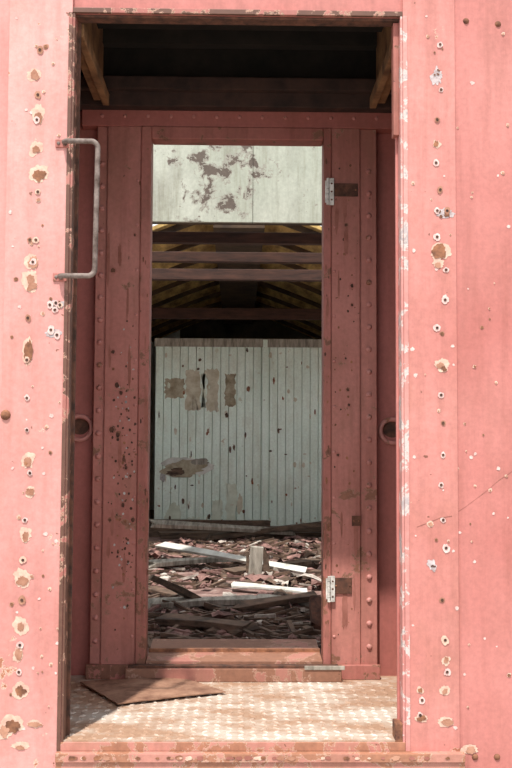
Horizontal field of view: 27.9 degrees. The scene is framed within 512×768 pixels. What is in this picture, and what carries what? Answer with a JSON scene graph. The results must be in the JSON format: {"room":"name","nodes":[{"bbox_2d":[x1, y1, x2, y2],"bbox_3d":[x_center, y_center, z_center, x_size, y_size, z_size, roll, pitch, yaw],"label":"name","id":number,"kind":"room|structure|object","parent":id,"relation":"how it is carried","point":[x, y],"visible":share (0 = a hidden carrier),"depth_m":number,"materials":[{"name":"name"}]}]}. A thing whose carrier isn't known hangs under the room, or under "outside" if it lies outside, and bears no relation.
{"room":"abandoned rail yard","nodes":[
{"label":"abandoned rail yard","id":0,"kind":"room"},
{"bbox_2d":[63,675,396,741],"bbox_3d":[-0.069,1.113,3.571,2.800,0.034,0.950,0,-4,-1],"label":"platform","id":1,"kind":"object","parent":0,"point":[346,710],"visible":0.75,"depth_m":3.39,"materials":[{"name":"brown metal"}]},
{"bbox_2d":[80,678,225,704],"bbox_3d":[-0.378,1.096,3.740,0.422,0.012,0.364,2,-4,-27],"label":"steel plate","id":2,"kind":"object","parent":1,"relation":"on","point":[118,691],"visible":1,"depth_m":3.69,"materials":[{"name":"brown metal"}]},
{"bbox_2d":[149,320,313,509],"bbox_3d":[-0.248,0.322,14.141,2.800,2.800,0.050,0,-4,-1],"label":"wall","id":3,"kind":"structure","parent":0,"point":[260,329],"depth_m":14.18,"materials":[{"name":"paint"}]},
{"bbox_2d":[71,110,396,679],"bbox_3d":[-0.069,-0.292,4.070,2.900,2.957,0.132,0,-4,-1],"label":"wall","id":4,"kind":"structure","parent":0,"point":[363,312],"depth_m":4.01,"materials":[{"name":"red paint"}]},
{"bbox_2d":[75,414,92,441],"bbox_3d":[-0.688,0.172,4.026,0.110,0.110,0.018,0,-4,-1],"label":"air vent","id":5,"kind":"object","parent":4,"relation":"in","point":[83,423],"visible":0.61,"depth_m":4.03,"materials":[{"name":"red metal"}]},
{"bbox_2d":[135,126,330,663],"bbox_3d":[-0.083,0.059,4.050,0.747,2.138,0.128,0,-4,-1],"label":"door frame","id":6,"kind":"structure","parent":4,"relation":"in","point":[156,135],"depth_m":4.01,"materials":[{"name":"red wood"}]},
{"bbox_2d":[325,178,333,204],"bbox_3d":[0.288,-0.753,4.036,0.035,0.107,0.014,0,-4,-1],"label":"door hinge","id":7,"kind":"object","parent":6,"relation":"attached to","point":[329,183],"depth_m":4.04,"materials":[{"name":"silver metal"}]},
{"bbox_2d":[326,576,334,601],"bbox_3d":[0.284,0.782,3.938,0.034,0.098,0.014,0,-4,-1],"label":"door hinge","id":8,"kind":"object","parent":6,"relation":"attached to","point":[330,581],"depth_m":3.94,"materials":[{"name":"silver metal"}]},
{"bbox_2d":[335,578,351,593],"bbox_3d":[0.333,0.773,3.951,0.069,0.060,0.008,0,-4,-1],"label":"plate","id":9,"kind":"object","parent":4,"relation":"attached to","point":[342,585],"visible":1,"depth_m":3.95,"materials":[{"name":"brown metal"}]},
{"bbox_2d":[334,183,357,196],"bbox_3d":[0.352,-0.762,4.049,0.094,0.051,0.008,0,-4,-1],"label":"plate","id":10,"kind":"object","parent":4,"relation":"attached to","point":[340,189],"visible":1,"depth_m":4.05,"materials":[{"name":"brown metal"}]},
{"bbox_2d":[352,516,360,525],"bbox_3d":[0.386,0.526,3.968,0.035,0.038,0.008,0,-4,-1],"label":"plate","id":11,"kind":"object","parent":4,"relation":"attached to","point":[356,520],"visible":1,"depth_m":3.97,"materials":[{"name":"brown metal"}]},
{"bbox_2d":[378,417,395,444],"bbox_3d":[0.535,0.184,4.047,0.110,0.110,0.018,0,-4,-1],"label":"air vent","id":12,"kind":"object","parent":4,"relation":"in","point":[386,430],"visible":0.62,"depth_m":4.05,"materials":[{"name":"red metal"}]},
{"bbox_2d":[147,510,320,655],"bbox_3d":[-0.167,1.425,9.061,2.900,0.050,10.050,0,-4,-1],"label":"floor","id":13,"kind":"structure","parent":0,"point":[202,592],"depth_m":6.11,"materials":[{"name":"wood"}]},
{"bbox_2d":[148,519,320,648],"bbox_3d":[-0.061,1.186,7.042,2.195,0.252,5.678,1,-4,-4],"label":"debris pile","id":14,"kind":"object","parent":13,"relation":"on","point":[183,614],"visible":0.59,"depth_m":6.16,"materials":[{"name":"brown wood"}]},
{"bbox_2d":[149,525,320,536],"bbox_3d":[-0.053,1.396,9.771,2.007,0.108,0.150,0,-4,-1],"label":"wooden beam","id":15,"kind":"structure","parent":13,"relation":"on","point":[153,532],"depth_m":9.69,"materials":[{"name":"brown wood"}]},
{"bbox_2d":[158,531,320,538],"bbox_3d":[-0.060,1.403,9.560,1.702,0.068,0.130,0,-4,-3],"label":"wooden beam","id":16,"kind":"structure","parent":13,"relation":"on","point":[163,534],"depth_m":9.49,"materials":[{"name":"brown wood"}]},
{"bbox_2d":[125,639,344,681],"bbox_3d":[-0.081,1.083,4.054,0.824,0.094,0.369,0,-4,-1],"label":"threshold","id":17,"kind":"object","parent":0,"point":[198,660],"depth_m":3.92,"materials":[{"name":"metal"}]},
{"bbox_2d":[80,48,391,112],"bbox_3d":[-0.063,-1.224,4.055,1.800,0.301,0.159,0,-4,-1],"label":"cross beam","id":18,"kind":"structure","parent":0,"point":[162,79],"depth_m":4.02,"materials":[{"name":"black wood"}]},
{"bbox_2d":[151,224,321,341],"bbox_3d":[-0.188,-0.938,11.116,2.860,0.590,6.250,0,-4,-1],"label":"ceiling","id":19,"kind":"structure","parent":0,"point":[189,285],"depth_m":11.00,"materials":[{"name":"brown wood"}]},
{"bbox_2d":[151,224,321,340],"bbox_3d":[-0.188,-0.908,11.114,2.803,0.591,6.150,0,-4,-1],"label":"rafters","id":20,"kind":"object","parent":19,"relation":"attached to","point":[234,294],"visible":0.34,"depth_m":11.27,"materials":[{"name":"brown wood"}]},
{"bbox_2d":[151,307,321,319],"bbox_3d":[-0.170,-0.679,10.002,2.800,0.107,0.060,0,-4,-1],"label":"roof beam","id":21,"kind":"structure","parent":19,"relation":"attached to","point":[157,312],"depth_m":9.97,"materials":[{"name":"brown wood"}]},
{"bbox_2d":[153,144,321,225],"bbox_3d":[-0.099,-1.321,6.136,2.800,0.742,0.080,0,-4,-1],"label":"panel","id":22,"kind":"object","parent":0,"point":[193,184],"visible":0.21,"depth_m":6.09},
{"bbox_2d":[154,338,321,525],"bbox_3d":[0.118,0.510,10.002,2.210,1.899,0.100,0,-4,-1],"label":"wall","id":23,"kind":"structure","parent":0,"point":[262,410],"depth_m":9.99,"materials":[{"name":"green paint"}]},
{"bbox_2d":[158,348,315,523],"bbox_3d":[-0.181,0.558,9.977,1.533,1.833,0.007,0,-4,-1],"label":"paint","id":24,"kind":"object","parent":23,"relation":"attached to","point":[184,466],"visible":0.93,"depth_m":9.99,"materials":[{"name":"brown paint"}]},
{"bbox_2d":[96,23,382,50],"bbox_3d":[-0.057,-1.282,3.724,2.800,0.308,0.830,0,-4,-1],"label":"ceiling","id":25,"kind":"structure","parent":0,"point":[180,36],"depth_m":3.95,"materials":[{"name":"black wood"}]},
{"bbox_2d":[0,0,511,767],"bbox_3d":[-0.056,0.048,3.175,3.000,3.850,0.095,0,-4,-1],"label":"wall","id":26,"kind":"structure","parent":0,"point":[471,157],"depth_m":3.17,"materials":[{"name":"red paint"}]},
{"bbox_2d":[53,138,100,280],"bbox_3d":[-0.550,-0.537,3.167,0.143,0.444,0.037,0,-4,-1],"label":"handle","id":27,"kind":"object","parent":26,"relation":"attached to","point":[59,143],"visible":1,"depth_m":3.15,"materials":[{"name":"metal"}]},
{"bbox_2d":[81,23,108,104],"bbox_3d":[-0.586,-1.246,3.637,0.060,0.316,0.660,0,-4,-1],"label":"wooden beam","id":28,"kind":"structure","parent":26,"relation":"attached to","point":[92,47],"depth_m":3.69,"materials":[{"name":"brown wood"}]},
{"bbox_2d":[61,13,404,741],"bbox_3d":[-0.062,-0.038,3.195,1.034,2.242,0.066,0,-4,-1],"label":"trim","id":29,"kind":"structure","parent":26,"relation":"attached to","point":[398,724],"depth_m":3.21,"materials":[{"name":"red paint"}]},
{"bbox_2d":[0,18,500,759],"bbox_3d":[-0.005,-0.015,3.160,1.545,2.290,0.010,0,-4,-1],"label":"rivets","id":30,"kind":"object","parent":26,"relation":"attached to","point":[5,414],"visible":1,"depth_m":3.13,"materials":[{"name":"metal"}]},
{"bbox_2d":[0,15,510,760],"bbox_3d":[0.007,-0.022,3.150,1.563,2.285,0.036,0,-4,-1],"label":"chips","id":31,"kind":"object","parent":26,"relation":"attached to","point":[10,724],"visible":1,"depth_m":3.14,"materials":[{"name":"paint"}]},
{"bbox_2d":[370,27,391,107],"bbox_3d":[0.474,-1.239,3.655,0.060,0.316,0.660,0,-4,-1],"label":"brace","id":32,"kind":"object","parent":26,"relation":"attached to","point":[383,84],"depth_m":3.78,"materials":[{"name":"brown wood"}]},
{"bbox_2d":[418,472,510,526],"bbox_3d":[0.664,0.342,3.153,0.348,0.192,0.007,0,-4,-1],"label":"crack","id":33,"kind":"object","parent":26,"relation":"attached to","point":[510,472],"visible":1,"depth_m":3.15,"materials":[{"name":"red paint"}]},
{"bbox_3d":[-1.586,0.294,9.108,0.070,2.200,10.050,0,-4,-1],"label":"wall","id":34,"kind":"structure","parent":0,"visible":0},
{"bbox_2d":[152,231,321,245],"bbox_3d":[-0.107,-0.911,6.460,2.800,0.069,0.060,0,-4,-1],"label":"roof beam","id":35,"kind":"structure","parent":34,"relation":"attached to","point":[158,237],"depth_m":6.43,"materials":[{"name":"brown wood"}]},
{"bbox_2d":[152,268,321,281],"bbox_3d":[-0.129,-0.812,7.706,2.800,0.082,0.060,0,-4,-1],"label":"roof beam","id":36,"kind":"structure","parent":34,"relation":"attached to","point":[158,274],"depth_m":7.68,"materials":[{"name":"brown wood"}]},
{"bbox_2d":[152,251,321,263],"bbox_3d":[-0.117,-0.857,7.008,2.800,0.068,0.060,0,-4,-1],"label":"roof beam","id":37,"kind":"structure","parent":34,"relation":"attached to","point":[157,256],"depth_m":6.98,"materials":[{"name":"brown wood"}]}
]}

